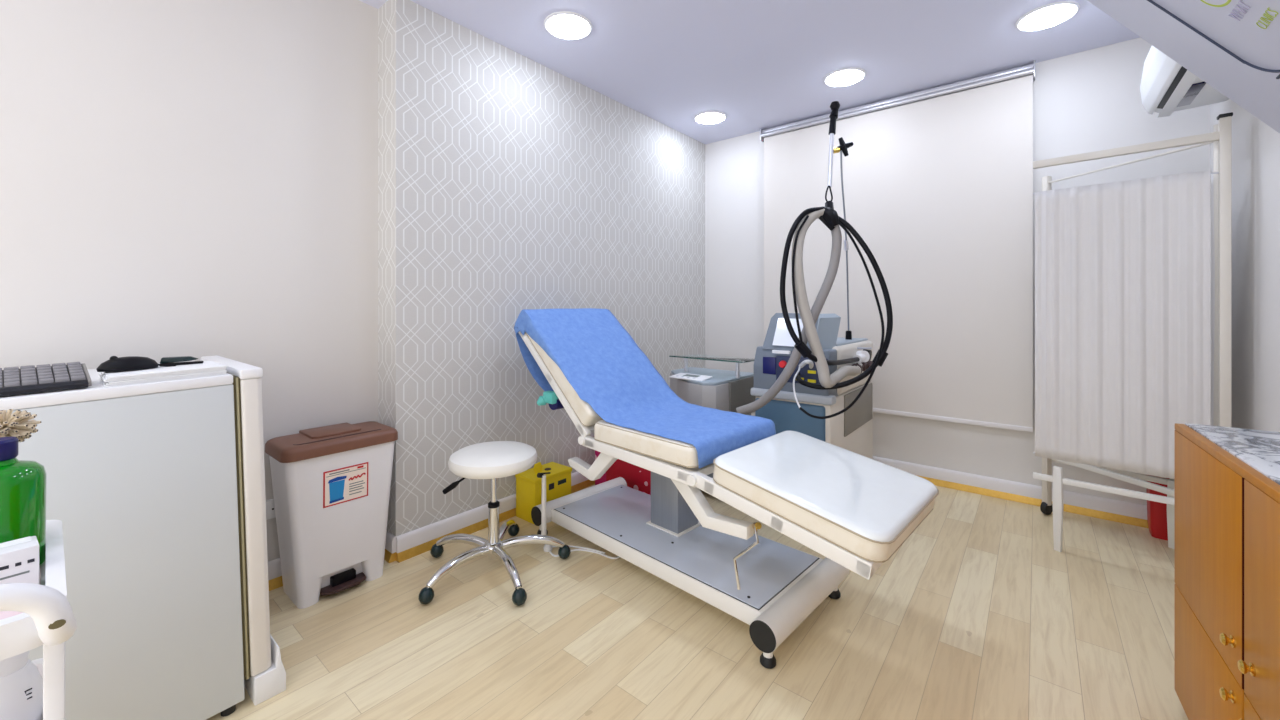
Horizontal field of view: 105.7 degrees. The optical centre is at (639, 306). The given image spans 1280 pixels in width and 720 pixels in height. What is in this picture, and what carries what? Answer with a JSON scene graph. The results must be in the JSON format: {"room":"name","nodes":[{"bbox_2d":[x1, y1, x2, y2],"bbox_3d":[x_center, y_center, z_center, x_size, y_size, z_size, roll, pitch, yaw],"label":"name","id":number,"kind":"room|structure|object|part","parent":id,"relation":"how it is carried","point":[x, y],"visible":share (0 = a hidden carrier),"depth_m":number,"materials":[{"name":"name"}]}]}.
{"room":"examination room","nodes":[
{"label":"examination room","id":0,"kind":"room"},
{"bbox_2d":[0,0,377,560],"bbox_3d":[-2.276,-0.145,1.466,0.100,2.790,2.785,0,0,39],"label":"wall","id":1,"kind":"structure","parent":0,"point":[198,179],"depth_m":1.97,"materials":[{"name":"grey paint"}]},
{"bbox_2d":[266,499,275,519],"bbox_3d":[-1.629,0.900,2.168,0.013,0.084,0.084,0,0,39],"label":"wall socket","id":2,"kind":"object","parent":1,"relation":"attached to","point":[270,507],"visible":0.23,"depth_m":2.15,"materials":[{"name":"white plastic"}]},
{"bbox_2d":[268,558,281,579],"bbox_3d":[-2.231,1.170,1.429,0.018,0.076,2.785,0,0,39],"label":"baseboard","id":3,"kind":"structure","parent":1,"relation":"attached to","point":[274,566],"depth_m":2.16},
{"bbox_2d":[268,576,282,590],"bbox_3d":[-2.225,1.229,1.424,0.032,0.042,2.785,0,0,39],"label":"trim","id":4,"kind":"structure","parent":1,"relation":"attached to","point":[275,583],"depth_m":2.15,"materials":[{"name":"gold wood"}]},
{"bbox_2d":[378,0,704,535],"bbox_3d":[-0.406,-0.145,3.592,0.300,2.790,2.875,0,0,39],"label":"wall","id":5,"kind":"structure","parent":0,"point":[509,184],"depth_m":2.81,"materials":[{"name":"paper"}]},
{"bbox_2d":[384,549,395,562],"bbox_3d":[-1.288,1.229,2.436,0.200,0.042,0.032,0,0,39],"label":"trim","id":6,"kind":"structure","parent":5,"relation":"attached to","point":[390,557],"depth_m":2.38,"materials":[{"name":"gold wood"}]},
{"bbox_2d":[385,531,395,552],"bbox_3d":[-1.284,1.170,2.442,0.200,0.076,0.018,0,0,39],"label":"baseboard","id":7,"kind":"structure","parent":5,"relation":"attached to","point":[390,544],"depth_m":2.39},
{"bbox_2d":[396,471,588,552],"bbox_3d":[-0.283,1.170,3.492,0.018,0.076,2.875,0,0,39],"label":"baseboard","id":8,"kind":"structure","parent":5,"relation":"attached to","point":[411,539],"depth_m":2.60,"materials":[{"name":"white wood"}]},
{"bbox_2d":[396,480,594,562],"bbox_3d":[-0.278,1.229,3.487,0.032,0.042,2.875,0,0,39],"label":"trim","id":9,"kind":"structure","parent":5,"relation":"attached to","point":[422,548],"depth_m":2.65,"materials":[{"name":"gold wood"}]},
{"bbox_2d":[206,484,1187,719],"bbox_3d":[0.005,1.300,1.521,3.560,0.100,5.760,0,0,39],"label":"floor","id":10,"kind":"structure","parent":0,"point":[977,614],"depth_m":1.83,"materials":[{"name":"brown wood"}]},
{"bbox_2d":[0,520,76,719],"bbox_3d":[-1.147,0.795,0.572,0.540,0.910,0.620,0,0,39],"label":"trolley","id":11,"kind":"object","parent":10,"relation":"on","point":[47,619],"visible":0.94,"depth_m":0.66,"materials":[{"name":"white plastic"}]},
{"bbox_2d":[0,565,40,619],"bbox_3d":[-1.178,0.458,0.597,0.410,0.002,0.555,0,0,39],"label":"liner","id":12,"kind":"object","parent":11,"relation":"in","point":[3,614],"visible":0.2,"depth_m":0.72,"materials":[{"name":"plastic"}]},
{"bbox_2d":[0,536,38,583],"bbox_3d":[-1.018,0.419,0.750,0.057,0.076,0.110,0,0,35],"label":"carton","id":13,"kind":"object","parent":12,"relation":"on","point":[19,558],"visible":0.87,"depth_m":0.77,"materials":[{"name":"white cardboard"}]},
{"bbox_2d":[0,565,8,570],"bbox_3d":[-0.987,0.405,0.745,0.001,0.005,0.022,0,0,35],"label":"print","id":14,"kind":"object","parent":13,"relation":"on","point":[4,567],"depth_m":0.75},
{"bbox_2d":[0,570,29,579],"bbox_3d":[-0.993,0.420,0.738,0.001,0.003,0.080,0,0,36],"label":"print","id":15,"kind":"object","parent":13,"relation":"attached to","point":[21,573],"depth_m":0.76},
{"bbox_2d":[0,437,46,565],"bbox_3d":[-1.096,0.342,0.826,0.110,0.230,0.108,0,0,39],"label":"bottle","id":16,"kind":"object","parent":12,"relation":"on","point":[23,483],"visible":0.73,"depth_m":0.82,"materials":[{"name":"green plastic"}]},
{"bbox_2d":[0,409,40,441],"bbox_3d":[-1.155,0.321,0.881,0.086,0.271,0.084,0,0,39],"label":"dried flowers","id":17,"kind":"object","parent":16,"relation":"in","point":[17,425],"visible":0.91,"depth_m":0.88,"materials":[{"name":"beige plant"}]},
{"bbox_2d":[0,520,66,660],"bbox_3d":[-1.178,0.445,0.597,0.460,0.046,0.605,0,0,39],"label":"tray","id":18,"kind":"object","parent":11,"relation":"on","point":[19,634],"depth_m":0.68,"materials":[{"name":"white plastic"}]},
{"bbox_2d":[32,658,42,678],"bbox_3d":[-1.178,0.715,0.597,0.460,0.046,0.605,0,0,39],"label":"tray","id":19,"kind":"object","parent":11,"relation":"on","point":[38,662],"depth_m":0.94,"materials":[{"name":"white plastic"}]},
{"bbox_3d":[-0.974,0.403,0.430,0.092,0.125,0.620,0,0,39],"label":"push handle","id":20,"kind":"part","parent":11,"relation":"part of","materials":[{"name":"white plastic"}]},
{"bbox_3d":[-0.840,0.820,0.695,0.036,0.720,0.020,0,0,39],"label":"post","id":21,"kind":"part","parent":11,"relation":"part of","materials":[{"name":"white plastic"}]},
{"bbox_3d":[-1.178,0.728,0.597,0.410,0.002,0.555,0,0,39],"label":"liner","id":22,"kind":"object","parent":11,"relation":"in","visible":0},
{"bbox_2d":[0,651,42,719],"bbox_3d":[-1.062,0.649,0.811,0.086,0.156,0.086,0,0,39],"label":"lotion bottle","id":23,"kind":"object","parent":22,"relation":"on","point":[21,682],"visible":0.79,"depth_m":0.81,"materials":[{"name":"white plastic"}]},
{"bbox_2d":[0,355,285,719],"bbox_3d":[-1.633,0.722,1.488,0.628,1.056,0.753,0,0,39],"label":"refrigerator","id":24,"kind":"object","parent":10,"relation":"on","point":[156,490],"visible":0.81,"depth_m":1.36,"materials":[{"name":"white plastic"}]},
{"bbox_2d":[0,362,91,396],"bbox_3d":[-1.646,0.190,1.151,0.177,0.070,0.447,0,0,37],"label":"keyboard","id":25,"kind":"object","parent":24,"relation":"on","point":[73,375],"visible":1,"depth_m":1.25,"materials":[{"name":"grey plastic"}]},
{"bbox_3d":[-1.514,0.185,1.327,0.167,0.029,0.006,9,7,37],"label":"trim","id":26,"kind":"part","parent":25,"relation":"part of","materials":[{"name":"white plastic"}]},
{"bbox_3d":[-1.677,0.231,1.438,0.622,0.047,0.620,0,0,39],"label":"panel","id":27,"kind":"part","parent":24,"relation":"part of","materials":[{"name":"white plastic"}]},
{"bbox_2d":[98,361,226,386],"bbox_3d":[-1.433,0.198,1.459,0.246,0.026,0.250,0,2,39],"label":"paper stack","id":28,"kind":"object","parent":24,"relation":"on","point":[207,368],"visible":0.95,"depth_m":1.39,"materials":[{"name":"white paper"}]},
{"bbox_2d":[96,356,175,371],"bbox_3d":[-1.482,0.164,1.430,0.072,0.044,0.165,0,0,31],"label":"computer mouse","id":29,"kind":"object","parent":28,"relation":"on","point":[114,363],"visible":1,"depth_m":1.39,"materials":[{"name":"black plastic"}]},
{"bbox_2d":[160,356,203,364],"bbox_3d":[-1.440,0.169,1.525,0.100,0.026,0.024,-2,1,-41],"label":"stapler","id":30,"kind":"object","parent":28,"relation":"on","point":[165,360],"visible":0.95,"depth_m":1.51,"materials":[{"name":"black plastic"}]},
{"bbox_3d":[-1.440,0.178,1.525,0.100,0.008,0.024,-2,1,-41],"label":"plate","id":31,"kind":"part","parent":30,"relation":"part of","materials":[{"name":"black plastic"}]},
{"bbox_3d":[-1.445,0.693,1.722,0.622,0.934,0.079,0,0,39],"label":"door","id":32,"kind":"part","parent":24,"relation":"part of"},
{"bbox_3d":[-1.421,1.175,1.747,0.628,0.150,0.083,0,0,39],"label":"kick panel","id":33,"kind":"part","parent":24,"relation":"part of","materials":[{"name":"white plastic"}]},
{"bbox_2d":[265,421,397,608],"bbox_3d":[-1.384,0.907,2.199,0.292,0.686,0.464,0,0,39],"label":"pedal bin","id":34,"kind":"object","parent":10,"relation":"on","point":[331,484],"visible":1,"depth_m":2.09,"materials":[{"name":"white plastic"}]},
{"bbox_3d":[-1.465,1.196,2.102,0.245,0.107,0.100,0,0,39],"label":"leg","id":35,"kind":"part","parent":34,"relation":"part of","materials":[{"name":"white plastic"}]},
{"bbox_3d":[-1.385,0.601,2.200,0.289,0.055,0.464,0,0,39],"label":"lid","id":36,"kind":"part","parent":34,"relation":"part of","materials":[{"name":"brown plastic"}]},
{"bbox_3d":[-1.304,0.744,2.090,0.001,0.018,0.073,0,0,39],"label":"printed bin lid","id":37,"kind":"part","parent":34,"relation":"part of","materials":[{"name":"paper"}]},
{"bbox_3d":[-1.398,1.179,2.211,0.195,0.072,0.200,0,0,39],"label":"recess panel","id":38,"kind":"part","parent":34,"relation":"part of","materials":[{"name":"white plastic"}]},
{"bbox_3d":[-1.335,1.196,2.162,0.095,0.036,0.095,0,0,39],"label":"pedal lever","id":39,"kind":"part","parent":34,"relation":"part of","materials":[{"name":"black plastic"}]},
{"bbox_3d":[-1.305,1.196,2.298,0.245,0.107,0.100,0,0,39],"label":"leg","id":40,"kind":"part","parent":34,"relation":"part of","materials":[{"name":"white plastic"}]},
{"bbox_2d":[418,441,570,605],"bbox_3d":[-0.711,0.963,2.283,0.699,0.572,0.674,0,0,39],"label":"stool","id":41,"kind":"object","parent":10,"relation":"on","point":[492,460],"visible":1,"depth_m":2.25,"materials":[{"name":"silver metal"}]},
{"bbox_3d":[-0.803,1.152,2.164,0.044,0.086,0.307,0,0,37],"label":"leg","id":42,"kind":"part","parent":41,"relation":"part of","materials":[{"name":"silver metal"}]},
{"bbox_3d":[-0.865,1.152,2.365,0.307,0.086,0.044,0,0,19],"label":"leg","id":43,"kind":"part","parent":41,"relation":"part of","materials":[{"name":"silver metal"}]},
{"bbox_3d":[-0.696,0.720,2.308,0.406,0.085,0.406,0,0,39],"label":"seat","id":44,"kind":"part","parent":41,"relation":"part of","materials":[{"name":"white leather"}]},
{"bbox_3d":[-0.595,1.152,2.160,0.044,0.086,0.307,0,0,-34],"label":"leg","id":45,"kind":"part","parent":41,"relation":"part of","materials":[{"name":"silver metal"}]},
{"bbox_3d":[-0.690,1.152,2.487,0.044,0.086,0.307,0,0,2],"label":"leg","id":46,"kind":"part","parent":41,"relation":"part of","materials":[{"name":"silver metal"}]},
{"bbox_3d":[-0.524,1.152,2.358,0.307,0.086,0.044,0,0,-16],"label":"leg","id":47,"kind":"part","parent":41,"relation":"part of","materials":[{"name":"silver metal"}]},
{"bbox_2d":[515,462,571,524],"bbox_3d":[-0.581,1.093,2.937,0.190,0.314,0.290,0,0,39],"label":"box","id":48,"kind":"object","parent":10,"relation":"on","point":[558,482],"visible":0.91,"depth_m":2.86,"materials":[{"name":"yellow plastic"}]},
{"bbox_3d":[-0.581,1.005,2.937,0.190,0.026,0.290,0,0,39],"label":"lid","id":49,"kind":"part","parent":48,"relation":"part of","materials":[{"name":"yellow plastic"}]},
{"bbox_2d":[543,544,619,558],"bbox_3d":[-0.235,1.230,2.464,0.509,0.040,0.174,0,0,-9],"label":"cable","id":50,"kind":"object","parent":10,"relation":"on","point":[547,548],"visible":0.73,"depth_m":2.47,"materials":[{"name":"white plastic"}]},
{"bbox_3d":[-0.319,1.236,2.477,0.301,0.008,0.037,0,0,12],"label":"cord","id":51,"kind":"part","parent":50,"relation":"part of","materials":[{"name":"white plastic"}]},
{"bbox_3d":[-0.220,1.245,2.459,0.490,0.010,0.167,0,0,-12],"label":"cord","id":52,"kind":"part","parent":50,"relation":"part of","materials":[{"name":"white plastic"}]},
{"bbox_2d":[595,450,650,494],"bbox_3d":[0.005,1.070,3.227,0.670,0.360,0.210,0,0,39],"label":"floral box","id":53,"kind":"object","parent":10,"relation":"on","point":[637,478],"visible":0.02,"depth_m":3.15,"materials":[{"name":"red cardboard"}]},
{"bbox_2d":[669,354,754,477],"bbox_3d":[0.449,0.798,3.298,0.656,0.903,0.610,0,0,39],"label":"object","id":54,"kind":"object","parent":10,"relation":"on","point":[724,390],"visible":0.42,"depth_m":3.14,"materials":[{"name":"white plastic"}]},
{"bbox_3d":[0.328,0.411,3.446,0.026,0.117,0.026,0,0,39],"label":"shelf post","id":55,"kind":"part","parent":54,"relation":"part of","materials":[{"name":"metal"}]},
{"bbox_3d":[0.329,0.459,3.155,0.260,0.022,0.129,0,0,42],"label":"control panel","id":56,"kind":"part","parent":54,"relation":"part of","materials":[{"name":"white plastic"}]},
{"bbox_2d":[673,354,754,362],"bbox_3d":[0.508,0.351,3.322,0.595,0.008,0.255,0,0,39],"label":"glass shelf","id":57,"kind":"object","parent":54,"relation":"attached to","point":[699,356],"depth_m":3.27,"materials":[{"name":"clear glass"}]},
{"bbox_3d":[0.639,0.411,3.178,0.026,0.117,0.026,0,0,39],"label":"shelf post","id":58,"kind":"part","parent":54,"relation":"part of","materials":[{"name":"metal"}]},
{"bbox_3d":[0.692,0.599,3.220,0.016,0.242,0.398,0,0,39],"label":"panel","id":59,"kind":"part","parent":54,"relation":"part of","materials":[{"name":"grey plastic"}]},
{"bbox_2d":[518,331,938,668],"bbox_3d":[0.222,0.640,2.261,1.930,1.221,0.705,0,0,44],"label":"bed","id":60,"kind":"object","parent":10,"relation":"on","point":[854,510],"visible":0.84,"depth_m":1.92,"materials":[{"name":"white leather"}]},
{"bbox_3d":[-0.501,1.040,2.530,0.028,0.320,0.027,0,0,44],"label":"control post","id":61,"kind":"part","parent":60,"relation":"part of","materials":[{"name":"white metal"}]},
{"bbox_3d":[-0.251,0.372,2.726,0.603,0.523,0.620,0,0,44],"label":"backrest frame","id":62,"kind":"part","parent":60,"relation":"part of","materials":[{"name":"white metal"}]},
{"bbox_2d":[527,334,602,425],"bbox_3d":[-0.239,0.302,2.714,0.619,0.545,0.620,0,0,44],"label":"backrest cushion","id":63,"kind":"object","parent":60,"relation":"on","point":[564,395],"depth_m":2.44,"materials":[{"name":"blue fabric"}]},
{"bbox_3d":[-0.232,0.763,2.393,0.348,0.176,0.050,0,0,44],"label":"support arm","id":64,"kind":"part","parent":60,"relation":"part of","materials":[{"name":"white metal"}]},
{"bbox_2d":[514,308,775,468],"bbox_3d":[-0.033,0.316,2.510,1.288,0.609,0.637,0,0,44],"label":"sheet","id":65,"kind":"object","parent":60,"relation":"on","point":[602,362],"visible":0.94,"depth_m":2.53,"materials":[{"name":"blue fabric"}]},
{"bbox_2d":[594,420,698,466],"bbox_3d":[0.203,0.580,2.283,0.598,0.092,0.620,0,0,44],"label":"seat cushion","id":66,"kind":"object","parent":60,"relation":"on","point":[652,448],"depth_m":2.03,"materials":[{"name":"beige leather"}]},
{"bbox_3d":[0.182,0.654,2.303,0.680,0.072,0.620,0,0,44],"label":"seat frame","id":67,"kind":"part","parent":60,"relation":"part of","materials":[{"name":"white metal"}]},
{"bbox_3d":[0.159,1.100,2.375,1.247,0.008,0.499,0,0,44],"label":"plate","id":68,"kind":"part","parent":60,"relation":"part of","materials":[{"name":"grey metal"}]},
{"bbox_3d":[0.270,0.768,1.903,0.375,0.187,0.050,0,0,44],"label":"support arm","id":69,"kind":"part","parent":60,"relation":"part of","materials":[{"name":"white metal"}]},
{"bbox_3d":[0.394,0.913,1.767,0.107,0.247,0.039,0,0,44],"label":"crank handle","id":70,"kind":"part","parent":60,"relation":"part of","materials":[{"name":"silver metal"}]},
{"bbox_2d":[753,522,761,528],"bbox_3d":[0.425,0.801,1.772,0.024,0.049,0.067,0,0,-1],"label":"socket","id":71,"kind":"object","parent":60,"relation":"attached to","point":[756,525],"depth_m":1.75,"materials":[{"name":"gold metal"}]},
{"bbox_3d":[0.648,0.713,1.848,0.658,0.158,0.620,0,0,44],"label":"leg frame","id":72,"kind":"part","parent":60,"relation":"part of","materials":[{"name":"white metal"}]},
{"bbox_2d":[713,465,935,560],"bbox_3d":[0.687,0.654,1.810,0.622,0.181,0.620,0,0,44],"label":"cushion","id":73,"kind":"object","parent":60,"relation":"on","point":[843,512],"depth_m":1.61,"materials":[{"name":"beige leather"}]},
{"bbox_2d":[736,101,892,458],"bbox_3d":[1.143,0.036,2.895,0.771,2.427,1.232,0,0,39],"label":"machine","id":74,"kind":"object","parent":10,"relation":"on","point":[812,381],"visible":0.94,"depth_m":2.70,"materials":[{"name":"white plastic"}]},
{"bbox_3d":[1.175,-0.921,2.800,0.110,0.111,0.036,0,0,8],"label":"star knob","id":75,"kind":"part","parent":74,"relation":"part of","materials":[{"name":"black plastic"}]},
{"bbox_2d":[845,331,851,339],"bbox_3d":[1.381,0.190,3.211,0.040,0.060,0.040,0,0,39],"label":"socket","id":76,"kind":"object","parent":74,"relation":"attached to","point":[848,333],"depth_m":3.20,"materials":[{"name":"black plastic"}]},
{"bbox_3d":[1.193,0.227,3.184,0.403,0.017,0.660,0,0,39],"label":"plate","id":77,"kind":"part","parent":74,"relation":"part of","materials":[{"name":"white plastic"}]},
{"bbox_2d":[844,383,871,436],"bbox_3d":[1.376,0.636,3.045,0.012,0.241,0.595,0,0,39],"label":"vent grille","id":78,"kind":"object","parent":74,"relation":"attached to","point":[859,415],"depth_m":3.00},
{"bbox_3d":[1.410,0.307,3.020,0.052,0.085,0.079,0,0,39],"label":"coupling knob","id":79,"kind":"part","parent":74,"relation":"part of","materials":[{"name":"white plastic"}]},
{"bbox_2d":[1033,112,1232,551],"bbox_3d":[2.488,0.208,2.537,0.670,2.083,0.629,0,0,39],"label":"folding screen","id":80,"kind":"object","parent":10,"relation":"on","point":[1133,278],"visible":0.95,"depth_m":2.31,"materials":[{"name":"white fabric"}]},
{"bbox_3d":[2.442,0.205,2.912,0.034,1.970,0.034,0,0,-10],"label":"post","id":81,"kind":"part","parent":80,"relation":"part of","materials":[{"name":"white metal"}]},
{"bbox_3d":[2.139,1.035,2.482,0.020,0.430,0.040,0,0,-26],"label":"leg","id":82,"kind":"part","parent":80,"relation":"part of","materials":[{"name":"white metal"}]},
{"bbox_3d":[2.309,0.890,2.334,0.650,0.028,0.022,0,0,44],"label":"rail","id":83,"kind":"part","parent":80,"relation":"part of","materials":[{"name":"white metal"}]},
{"bbox_3d":[2.634,0.920,2.729,0.022,0.028,0.507,0,0,-36],"label":"rail","id":84,"kind":"part","parent":80,"relation":"part of","materials":[{"name":"white metal"}]},
{"bbox_3d":[2.510,0.890,2.532,0.022,0.028,0.772,0,0,-10],"label":"rail","id":85,"kind":"part","parent":80,"relation":"part of","materials":[{"name":"white metal"}]},
{"bbox_2d":[1035,170,1210,478],"bbox_3d":[2.289,0.092,2.337,0.602,1.385,0.022,0,0,44],"label":"curtain","id":86,"kind":"object","parent":80,"relation":"hanging from","point":[1123,268],"depth_m":2.32,"materials":[{"name":"white fabric"}]},
{"bbox_3d":[2.309,-0.745,2.334,0.650,0.035,0.030,0,0,44],"label":"rail","id":87,"kind":"part","parent":80,"relation":"part of","materials":[{"name":"white metal"}]},
{"bbox_3d":[2.510,-0.740,2.532,0.010,0.010,0.772,0,0,-10],"label":"rail","id":88,"kind":"part","parent":80,"relation":"part of","materials":[{"name":"white metal"}]},
{"bbox_3d":[2.754,1.075,2.508,0.020,0.350,0.040,0,0,-26],"label":"leg","id":89,"kind":"part","parent":80,"relation":"part of","materials":[{"name":"white metal"}]},
{"bbox_2d":[1211,174,1214,425],"bbox_3d":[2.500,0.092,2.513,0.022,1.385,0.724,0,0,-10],"label":"pole","id":90,"kind":"object","parent":80,"relation":"hanging from","point":[1212,175],"depth_m":2.17,"materials":[{"name":"white metal"}]},
{"bbox_3d":[2.578,0.205,2.152,0.034,2.030,0.034,0,0,-10],"label":"post","id":91,"kind":"part","parent":80,"relation":"part of","materials":[{"name":"white metal"}]},
{"bbox_3d":[2.543,0.200,2.109,0.034,2.040,0.034,0,0,44],"label":"post","id":92,"kind":"part","parent":80,"relation":"part of","materials":[{"name":"white metal"}]},
{"bbox_2d":[1147,475,1169,540],"bbox_3d":[2.882,1.025,2.613,0.214,0.450,0.146,0,0,39],"label":"bin","id":93,"kind":"object","parent":10,"relation":"on","point":[1156,511],"visible":0.16,"depth_m":2.61,"materials":[{"name":"plastic"}]},
{"bbox_2d":[1175,423,1279,719],"bbox_3d":[1.474,0.807,1.003,0.336,0.885,1.066,0,0,37],"label":"base cabinet","id":94,"kind":"object","parent":10,"relation":"on","point":[1227,512],"visible":1,"depth_m":1.19,"materials":[{"name":"brown wood"}]},
{"bbox_3d":[1.523,0.625,1.303,0.016,0.477,0.526,0,0,37],"label":"door","id":95,"kind":"part","parent":94,"relation":"part of","materials":[{"name":"brown wood"}]},
{"bbox_3d":[1.523,1.032,1.303,0.016,0.331,0.526,0,0,37],"label":"door","id":96,"kind":"part","parent":94,"relation":"part of","materials":[{"name":"brown wood"}]},
{"bbox_3d":[1.378,0.912,1.139,0.021,0.027,0.027,0,0,37],"label":"knob","id":97,"kind":"part","parent":94,"relation":"part of","materials":[{"name":"gold metal"}]},
{"bbox_3d":[1.378,0.783,1.139,0.021,0.027,0.027,0,0,37],"label":"knob","id":98,"kind":"part","parent":94,"relation":"part of","materials":[{"name":"gold metal"}]},
{"bbox_2d":[1185,423,1279,484],"bbox_3d":[1.492,0.372,0.989,0.296,0.022,1.066,0,0,37],"label":"countertop","id":99,"kind":"structure","parent":94,"relation":"on","point":[1259,449],"depth_m":1.27,"materials":[{"name":"white stone"}]},
{"bbox_3d":[1.313,0.783,1.051,0.021,0.027,0.027,0,0,37],"label":"knob","id":100,"kind":"part","parent":94,"relation":"part of","materials":[{"name":"gold metal"}]},
{"bbox_3d":[1.203,1.032,0.872,0.016,0.331,0.519,0,0,37],"label":"door","id":101,"kind":"part","parent":94,"relation":"part of","materials":[{"name":"brown wood"}]},
{"bbox_3d":[1.203,0.625,0.872,0.016,0.477,0.519,0,0,37],"label":"door","id":102,"kind":"part","parent":94,"relation":"part of","materials":[{"name":"brown wood"}]},
{"bbox_2d":[359,0,1139,143],"bbox_3d":[0.005,-1.590,1.521,3.560,0.100,5.760,0,0,39],"label":"ceiling","id":103,"kind":"structure","parent":0,"point":[763,64],"depth_m":2.85,"materials":[{"name":"paint"}]},
{"bbox_2d":[544,11,591,39],"bbox_3d":[-0.393,-1.525,2.661,0.264,0.030,0.264,0,0,39],"label":"recessed light","id":104,"kind":"object","parent":103,"relation":"in","point":[567,25],"visible":1,"depth_m":2.62,"materials":[{"name":"white plastic"}]},
{"bbox_2d":[694,111,726,123],"bbox_3d":[0.572,-1.525,3.951,0.264,0.030,0.264,0,0,39],"label":"recessed light","id":105,"kind":"object","parent":103,"relation":"in","point":[708,117],"visible":1,"depth_m":3.90,"materials":[{"name":"white plastic"}]},
{"bbox_2d":[697,113,723,123],"bbox_3d":[0.572,-1.524,3.951,0.224,0.029,0.224,0,0,39],"label":"diffuser","id":106,"kind":"object","parent":105,"relation":"attached to","point":[703,118],"depth_m":3.91,"materials":[{"name":"white plastic"}]},
{"bbox_2d":[824,67,865,86],"bbox_3d":[1.373,-1.525,3.257,0.264,0.030,0.264,0,0,39],"label":"recessed light","id":107,"kind":"object","parent":103,"relation":"in","point":[845,76],"visible":1,"depth_m":3.21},
{"bbox_2d":[827,70,862,85],"bbox_3d":[1.373,-1.524,3.257,0.224,0.029,0.224,0,0,39],"label":"diffuser","id":108,"kind":"object","parent":107,"relation":"attached to","point":[838,77],"depth_m":3.22,"materials":[{"name":"white plastic"}]},
{"bbox_2d":[1015,1,1079,30],"bbox_3d":[2.159,-1.525,2.575,0.264,0.030,0.264,0,0,39],"label":"recessed light","id":109,"kind":"object","parent":103,"relation":"in","point":[1052,14],"visible":1,"depth_m":2.54,"materials":[{"name":"white plastic"}]},
{"bbox_2d":[705,37,1209,504],"bbox_3d":[1.797,-0.145,3.711,3.560,2.790,0.100,0,0,39],"label":"wall","id":110,"kind":"structure","parent":0,"point":[1087,101],"depth_m":3.13,"materials":[{"name":"paint"}]},
{"bbox_2d":[760,60,1034,431],"bbox_3d":[1.768,-0.373,3.626,1.841,2.323,0.068,0,0,39],"label":"roller blind","id":111,"kind":"object","parent":110,"relation":"attached to","point":[939,190],"visible":0.92,"depth_m":3.39,"materials":[{"name":"fabric"}]},
{"bbox_3d":[1.774,-1.512,3.627,1.830,0.027,0.030,0,0,39],"label":"head rail","id":112,"kind":"part","parent":111,"relation":"part of","materials":[{"name":"metal"}]},
{"bbox_2d":[873,456,1146,519],"bbox_3d":[1.837,1.170,3.602,3.160,0.076,0.018,0,0,39],"label":"baseboard","id":113,"kind":"structure","parent":110,"relation":"attached to","point":[1129,509],"depth_m":3.12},
{"bbox_2d":[916,475,1147,527],"bbox_3d":[1.833,1.229,3.597,3.160,0.042,0.032,0,0,39],"label":"trim","id":114,"kind":"structure","parent":110,"relation":"attached to","point":[1134,521],"depth_m":3.06,"materials":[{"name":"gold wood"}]},
{"bbox_2d":[1210,99,1279,431],"bbox_3d":[1.312,-0.145,0.387,0.100,2.790,5.660,0,0,39],"label":"wall","id":115,"kind":"structure","parent":0,"point":[1255,145],"depth_m":2.08,"materials":[{"name":"paint"}]},
{"bbox_2d":[1087,0,1279,132],"bbox_3d":[1.143,-0.624,0.841,0.737,1.026,1.250,0,0,39],"label":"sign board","id":116,"kind":"object","parent":115,"relation":"attached to","point":[1233,46],"visible":1,"depth_m":1.19,"materials":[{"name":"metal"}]},
{"bbox_2d":[1140,46,1228,117],"bbox_3d":[2.453,-1.137,2.103,0.308,0.366,0.810,0,0,39],"label":"air conditioner","id":117,"kind":"object","parent":115,"relation":"attached to","point":[1167,87],"visible":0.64,"depth_m":2.24,"materials":[{"name":"white plastic"}]},
{"bbox_3d":[2.354,-1.150,2.183,0.052,0.336,0.808,0,0,39],"label":"panel","id":118,"kind":"part","parent":117,"relation":"part of","materials":[{"name":"white plastic"}]}
]}

